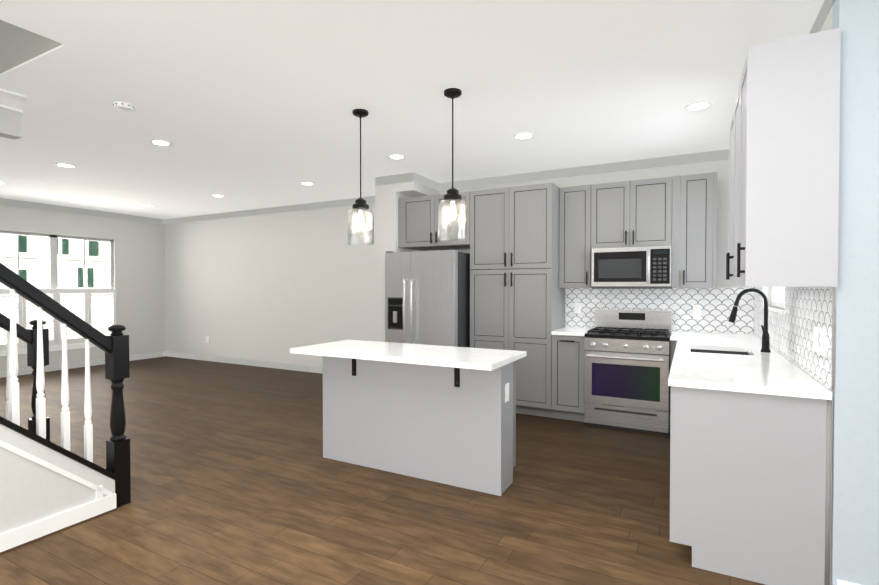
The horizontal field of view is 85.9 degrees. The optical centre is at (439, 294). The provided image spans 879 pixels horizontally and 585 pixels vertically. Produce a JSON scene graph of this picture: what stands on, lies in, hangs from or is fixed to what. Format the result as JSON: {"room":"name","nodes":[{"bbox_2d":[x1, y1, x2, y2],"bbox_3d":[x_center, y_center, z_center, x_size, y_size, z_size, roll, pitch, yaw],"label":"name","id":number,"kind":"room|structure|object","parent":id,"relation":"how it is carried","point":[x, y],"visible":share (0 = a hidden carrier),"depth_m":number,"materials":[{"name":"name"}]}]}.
{"room":"kitchen","nodes":[
{"label":"kitchen","id":0,"kind":"room"},
{"bbox_2d":[0,20,22,139],"bbox_3d":[-3.407,-2.999,1.432,1.400,3.774,3.830,0,1,28],"label":"wall","id":1,"kind":"structure","parent":0,"point":[11,125],"depth_m":3.37,"materials":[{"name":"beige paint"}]},
{"bbox_2d":[0,198,165,377],"bbox_3d":[-7.559,-0.084,5.697,0.150,2.740,8.560,0,1,28],"label":"wall","id":2,"kind":"structure","parent":0,"point":[139,265],"depth_m":8.77,"materials":[{"name":"beige paint"}]},
{"bbox_2d":[0,230,113,355],"bbox_3d":[-6.385,-0.036,7.831,0.145,1.920,1.910,0,1,28],"label":"window","id":3,"kind":"structure","parent":2,"relation":"in","point":[52,259],"depth_m":7.86,"materials":[{"name":"plastic"}]},
{"bbox_2d":[0,289,115,349],"bbox_3d":[-6.330,0.369,7.808,0.062,0.928,1.824,0,1,28],"label":"window shutter","id":4,"kind":"object","parent":3,"relation":"attached to","point":[22,310],"visible":0.67,"depth_m":7.93,"materials":[{"name":"white wood"}]},
{"bbox_2d":[0,351,164,377],"bbox_3d":[-7.495,1.234,5.690,0.014,0.104,8.574,0,1,28],"label":"baseboard","id":5,"kind":"structure","parent":2,"relation":"attached to","point":[163,351],"depth_m":8.15,"materials":[{"name":"white wood"}]},
{"bbox_2d":[2,198,163,223],"bbox_3d":[-7.511,-1.403,5.701,0.088,0.104,8.648,0,1,28],"label":"crown molding","id":6,"kind":"structure","parent":2,"relation":"attached to","point":[20,201],"depth_m":8.03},
{"bbox_2d":[0,356,764,584],"bbox_3d":[-2.257,1.402,2.908,12.250,0.150,8.960,0,1,28],"label":"floor","id":7,"kind":"structure","parent":0,"point":[237,478],"depth_m":2.96,"materials":[{"name":"brown wood"}]},
{"bbox_2d":[0,263,130,554],"bbox_3d":[-3.353,-0.004,1.578,1.176,2.700,3.800,0,1,28],"label":"staircase","id":8,"kind":"structure","parent":7,"relation":"on","point":[48,488],"depth_m":2.68,"materials":[{"name":"black paint"}]},
{"bbox_2d":[323,356,515,495],"bbox_3d":[-0.265,0.876,3.458,1.528,0.885,0.609,0,1,28],"label":"kitchen island","id":9,"kind":"object","parent":7,"relation":"on","point":[442,414],"depth_m":3.37,"materials":[{"name":"wood"}]},
{"bbox_2d":[290,340,525,371],"bbox_3d":[-0.246,0.417,3.432,1.600,0.035,0.674,0,1,28],"label":"island countertop","id":10,"kind":"structure","parent":9,"relation":"on","point":[480,359],"depth_m":3.27,"materials":[{"name":"white stone"}]},
{"bbox_2d":[385,249,469,347],"bbox_3d":[-0.062,0.389,5.643,0.905,1.795,0.926,0,1,28],"label":"refrigerator","id":11,"kind":"object","parent":7,"relation":"on","point":[427,297],"visible":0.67,"depth_m":5.28,"materials":[{"name":"silver metal"}]},
{"bbox_2d":[470,183,564,417],"bbox_3d":[0.886,0.061,5.362,0.928,2.460,0.638,0,1,28],"label":"pantry cabinet","id":12,"kind":"object","parent":7,"relation":"on","point":[517,298],"visible":0.79,"depth_m":5.06,"materials":[{"name":"wood"}]},
{"bbox_2d":[552,335,584,421],"bbox_3d":[1.446,0.853,5.076,0.333,0.884,0.638,0,1,28],"label":"base cabinet","id":13,"kind":"object","parent":7,"relation":"on","point":[568,402],"visible":0.85,"depth_m":4.83,"materials":[{"name":"wood"}]},
{"bbox_2d":[551,327,591,335],"bbox_3d":[1.448,0.393,5.071,0.334,0.035,0.618,0,1,28],"label":"countertop","id":14,"kind":"structure","parent":13,"relation":"on","point":[568,331],"depth_m":4.87,"materials":[{"name":"white stone"}]},
{"bbox_2d":[584,309,671,435],"bbox_3d":[1.907,0.732,4.767,0.760,1.135,0.728,0,1,28],"label":"range","id":15,"kind":"object","parent":7,"relation":"on","point":[626,365],"visible":1,"depth_m":4.54,"materials":[{"name":"silver metal"}]},
{"bbox_2d":[669,340,832,584],"bbox_3d":[2.067,0.876,3.489,0.712,0.884,2.862,0,1,28],"label":"base cabinet","id":16,"kind":"object","parent":7,"relation":"on","point":[750,489],"visible":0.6,"depth_m":2.20,"materials":[{"name":"wood"}]},
{"bbox_2d":[668,331,831,399],"bbox_3d":[2.073,0.511,3.463,0.666,0.224,2.878,0,1,28],"label":"countertop","id":17,"kind":"structure","parent":16,"relation":"on","point":[727,362],"depth_m":2.63,"materials":[{"name":"white stone"}]},
{"bbox_2d":[729,288,770,352],"bbox_3d":[2.193,0.177,3.338,0.253,0.447,0.101,0,1,28],"label":"faucet","id":18,"kind":"object","parent":17,"relation":"on","point":[765,339],"visible":1,"depth_m":3.31,"materials":[{"name":"black metal"}]},
{"bbox_2d":[375,172,438,341],"bbox_3d":[-0.328,-0.091,6.164,0.550,2.740,0.958,0,1,28],"label":"column","id":19,"kind":"structure","parent":0,"point":[388,195],"depth_m":5.81,"materials":[{"name":"beige paint"}]},
{"bbox_2d":[0,0,824,218],"bbox_3d":[-2.257,-1.563,2.865,12.250,0.300,8.960,0,1,28],"label":"ceiling","id":20,"kind":"structure","parent":0,"point":[240,105],"depth_m":3.26,"materials":[{"name":"paint"}]},
{"bbox_2d":[55,163,75,167],"bbox_3d":[-4.177,-1.445,5.276,0.190,0.006,0.190,0,1,28],"label":"recessed light","id":21,"kind":"object","parent":20,"relation":"in","point":[65,165],"visible":0.96,"depth_m":5.27,"materials":[{"name":"white plastic"}]},
{"bbox_2d":[113,102,134,111],"bbox_3d":[-2.362,-1.403,3.534,0.137,0.038,0.131,0,1,28],"label":"smoke detector","id":22,"kind":"object","parent":20,"relation":"attached to","point":[124,106],"visible":1,"depth_m":3.50,"materials":[{"name":"white plastic"}]},
{"bbox_2d":[149,140,171,145],"bbox_3d":[-2.631,-1.433,4.457,0.190,0.006,0.190,0,1,28],"label":"recessed light","id":23,"kind":"object","parent":20,"relation":"in","point":[160,142],"visible":0.92,"depth_m":4.44,"materials":[{"name":"white plastic"}]},
{"bbox_2d":[211,194,224,196],"bbox_3d":[-3.291,-1.471,7.013,0.190,0.006,0.190,0,1,28],"label":"recessed light","id":24,"kind":"object","parent":20,"relation":"in","point":[215,195],"visible":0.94,"depth_m":6.98,"materials":[{"name":"white plastic"}]},
{"bbox_2d":[300,182,313,184],"bbox_3d":[-1.736,-1.459,6.189,0.190,0.006,0.190,0,1,28],"label":"recessed light","id":25,"kind":"object","parent":20,"relation":"in","point":[306,183],"visible":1,"depth_m":6.18,"materials":[{"name":"white plastic"}]},
{"bbox_2d":[348,109,373,244],"bbox_3d":[-0.614,-0.910,3.679,0.202,1.030,0.202,0,1,28],"label":"pendant light","id":26,"kind":"object","parent":20,"relation":"hanging from","point":[360,206],"visible":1,"depth_m":3.65,"materials":[{"name":"clear glass"}]},
{"bbox_2d":[381,174,405,184],"bbox_3d":[-0.534,-1.403,5.761,0.360,0.104,0.088,0,1,28],"label":"crown molding","id":27,"kind":"structure","parent":20,"relation":"attached to","point":[400,174],"depth_m":5.72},
{"bbox_2d":[388,154,405,159],"bbox_3d":[-0.446,-1.440,4.928,0.190,0.006,0.190,0,1,28],"label":"recessed light","id":28,"kind":"object","parent":20,"relation":"in","point":[396,156],"visible":1,"depth_m":4.91,"materials":[{"name":"white plastic"}]},
{"bbox_2d":[438,88,466,240],"bbox_3d":[0.092,-0.904,3.304,0.202,1.030,0.202,0,1,28],"label":"pendant light","id":29,"kind":"object","parent":20,"relation":"hanging from","point":[452,196],"visible":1,"depth_m":3.27,"materials":[{"name":"clear glass"}]},
{"bbox_2d":[513,132,533,139],"bbox_3d":[0.759,-1.430,4.256,0.190,0.006,0.190,0,1,28],"label":"recessed light","id":30,"kind":"object","parent":20,"relation":"in","point":[523,136],"visible":0.98,"depth_m":4.25,"materials":[{"name":"white plastic"}]},
{"bbox_2d":[684,101,712,110],"bbox_3d":[1.951,-1.420,3.557,0.190,0.006,0.190,0,1,28],"label":"recessed light","id":31,"kind":"object","parent":20,"relation":"in","point":[699,106],"visible":1,"depth_m":3.55,"materials":[{"name":"white plastic"}]},
{"bbox_2d":[165,196,784,373],"bbox_3d":[-0.218,-0.100,6.734,12.150,2.740,0.150,0,1,28],"label":"wall","id":32,"kind":"structure","parent":0,"point":[274,286],"depth_m":8.08,"materials":[{"name":"beige paint"}]},
{"bbox_2d":[165,351,322,373],"bbox_3d":[-2.900,1.198,8.099,5.818,0.104,0.014,0,1,28],"label":"baseboard","id":33,"kind":"structure","parent":32,"relation":"attached to","point":[173,356],"depth_m":8.48,"materials":[{"name":"white wood"}]},
{"bbox_2d":[164,196,374,223],"bbox_3d":[-2.857,-1.438,8.078,5.906,0.104,0.088,0,1,28],"label":"crown molding","id":34,"kind":"structure","parent":32,"relation":"attached to","point":[369,196],"depth_m":7.91,"materials":[{"name":"white paint"}]},
{"bbox_2d":[439,149,753,334],"bbox_3d":[1.421,-0.083,5.610,4.100,2.740,0.298,0,1,28],"label":"wall","id":35,"kind":"structure","parent":0,"point":[721,168],"depth_m":4.90,"materials":[{"name":"beige paint"}]},
{"bbox_2d":[406,173,439,190],"bbox_3d":[-0.196,-1.405,5.900,0.088,0.104,0.650,0,1,28],"label":"crown molding","id":36,"kind":"structure","parent":35,"relation":"attached to","point":[417,175],"depth_m":5.83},
{"bbox_2d":[398,191,469,250],"bbox_3d":[0.052,-0.876,5.790,0.956,0.600,0.638,0,1,28],"label":"upper cabinet","id":37,"kind":"object","parent":35,"relation":"attached to","point":[418,223],"visible":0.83,"depth_m":5.59,"materials":[{"name":"wood"}]},
{"bbox_2d":[559,185,591,287],"bbox_3d":[1.514,-0.622,5.183,0.333,1.090,0.348,0,1,28],"label":"upper cabinet","id":38,"kind":"object","parent":35,"relation":"attached to","point":[575,252],"visible":0.9,"depth_m":5.06,"materials":[{"name":"wood"}]},
{"bbox_2d":[440,149,728,190],"bbox_3d":[1.549,-1.398,5.404,3.636,0.104,0.088,0,1,28],"label":"crown molding","id":39,"kind":"structure","parent":35,"relation":"attached to","point":[570,173],"depth_m":5.26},
{"bbox_2d":[591,177,671,248],"bbox_3d":[2.001,-0.824,4.922,0.765,0.678,0.348,0,1,28],"label":"upper cabinet","id":40,"kind":"object","parent":35,"relation":"attached to","point":[635,213],"visible":0.94,"depth_m":4.79,"materials":[{"name":"wood"}]},
{"bbox_2d":[591,246,671,288],"bbox_3d":[1.985,-0.272,4.876,0.744,0.416,0.442,0,1,28],"label":"microwave","id":41,"kind":"object","parent":40,"relation":"attached to","point":[648,267],"visible":1,"depth_m":4.72,"materials":[{"name":"silver metal"}]},
{"bbox_2d":[565,288,753,333],"bbox_3d":[2.251,0.149,4.999,1.818,0.451,0.009,0,1,28],"label":"backsplash","id":42,"kind":"structure","parent":35,"relation":"attached to","point":[717,304],"depth_m":4.87,"materials":[{"name":"white tile"}]},
{"bbox_2d":[574,303,580,312],"bbox_3d":[1.566,0.151,5.353,0.072,0.118,0.008,0,1,28],"label":"electrical outlet","id":43,"kind":"object","parent":42,"relation":"attached to","point":[577,307],"visible":1,"depth_m":5.35,"materials":[{"name":"white plastic"}]},
{"bbox_2d":[693,305,700,315],"bbox_3d":[2.618,0.159,4.795,0.072,0.118,0.008,0,1,28],"label":"electrical outlet","id":44,"kind":"object","parent":42,"relation":"attached to","point":[696,310],"visible":1,"depth_m":4.79,"materials":[{"name":"white plastic"}]},
{"bbox_2d":[672,172,716,287],"bbox_3d":[2.509,-0.614,4.656,0.380,1.090,0.348,0,1,28],"label":"upper cabinet","id":45,"kind":"object","parent":35,"relation":"attached to","point":[694,230],"visible":1,"depth_m":4.53,"materials":[{"name":"wood"}]},
{"bbox_2d":[756,0,831,388],"bbox_3d":[2.466,-0.049,3.331,0.120,2.740,2.747,0,1,28],"label":"wall","id":46,"kind":"structure","parent":0,"point":[827,24],"depth_m":2.34,"materials":[{"name":"beige paint"}]},
{"bbox_2d":[761,287,784,313],"bbox_3d":[2.540,-0.382,3.509,0.120,1.000,1.040,0,1,28],"label":"window","id":47,"kind":"structure","parent":46,"relation":"in","point":[776,302],"depth_m":3.88,"materials":[{"name":"white glass"}]},
{"bbox_2d":[726,28,840,286],"bbox_3d":[1.801,-0.589,2.588,0.358,1.090,1.153,0,1,28],"label":"upper cabinet","id":48,"kind":"object","parent":46,"relation":"attached to","point":[784,174],"visible":1,"depth_m":2.08,"materials":[{"name":"white wood"}]},
{"bbox_2d":[753,287,835,391],"bbox_3d":[2.376,-0.289,3.300,0.012,1.379,2.862,0,1,28],"label":"backsplash","id":49,"kind":"structure","parent":46,"relation":"attached to","point":[791,329],"depth_m":2.53,"materials":[{"name":"white tile"}]},
{"bbox_2d":[813,326,818,351],"bbox_3d":[1.835,0.216,2.306,0.011,0.118,0.072,0,1,28],"label":"light switch","id":50,"kind":"object","parent":49,"relation":"attached to","point":[815,338],"visible":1,"depth_m":2.29,"materials":[{"name":"white plastic"}]},
{"bbox_2d":[820,329,825,355],"bbox_3d":[1.770,0.217,2.182,0.011,0.118,0.072,0,1,28],"label":"light switch","id":51,"kind":"object","parent":49,"relation":"attached to","point":[823,342],"visible":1,"depth_m":2.16,"materials":[{"name":"white plastic"}]},
{"bbox_2d":[809,0,834,33],"bbox_3d":[2.421,-1.367,3.262,0.088,0.104,2.860,0,1,28],"label":"crown molding","id":52,"kind":"structure","parent":46,"relation":"attached to","point":[825,0],"depth_m":2.30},
{"bbox_2d":[828,0,878,584],"bbox_3d":[2.633,-0.024,1.619,2.020,2.740,0.120,0,1,28],"label":"wall","id":53,"kind":"structure","parent":0,"point":[855,503],"depth_m":2.01,"materials":[{"name":"paint"}]},
{"bbox_2d":[837,579,859,584],"bbox_3d":[2.609,1.295,1.576,2.004,0.104,0.014,0,1,28],"label":"baseboard","id":54,"kind":"structure","parent":53,"relation":"attached to","point":[840,582],"depth_m":2.03,"materials":[{"name":"white wood"}]},
{"label":"outside","id":55,"kind":"structure","parent":0,"visible":0},
{"bbox_2d":[0,234,109,343],"bbox_3d":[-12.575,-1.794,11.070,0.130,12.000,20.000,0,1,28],"label":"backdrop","id":56,"kind":"structure","parent":55,"point":[43,282],"depth_m":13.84,"materials":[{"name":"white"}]}
]}

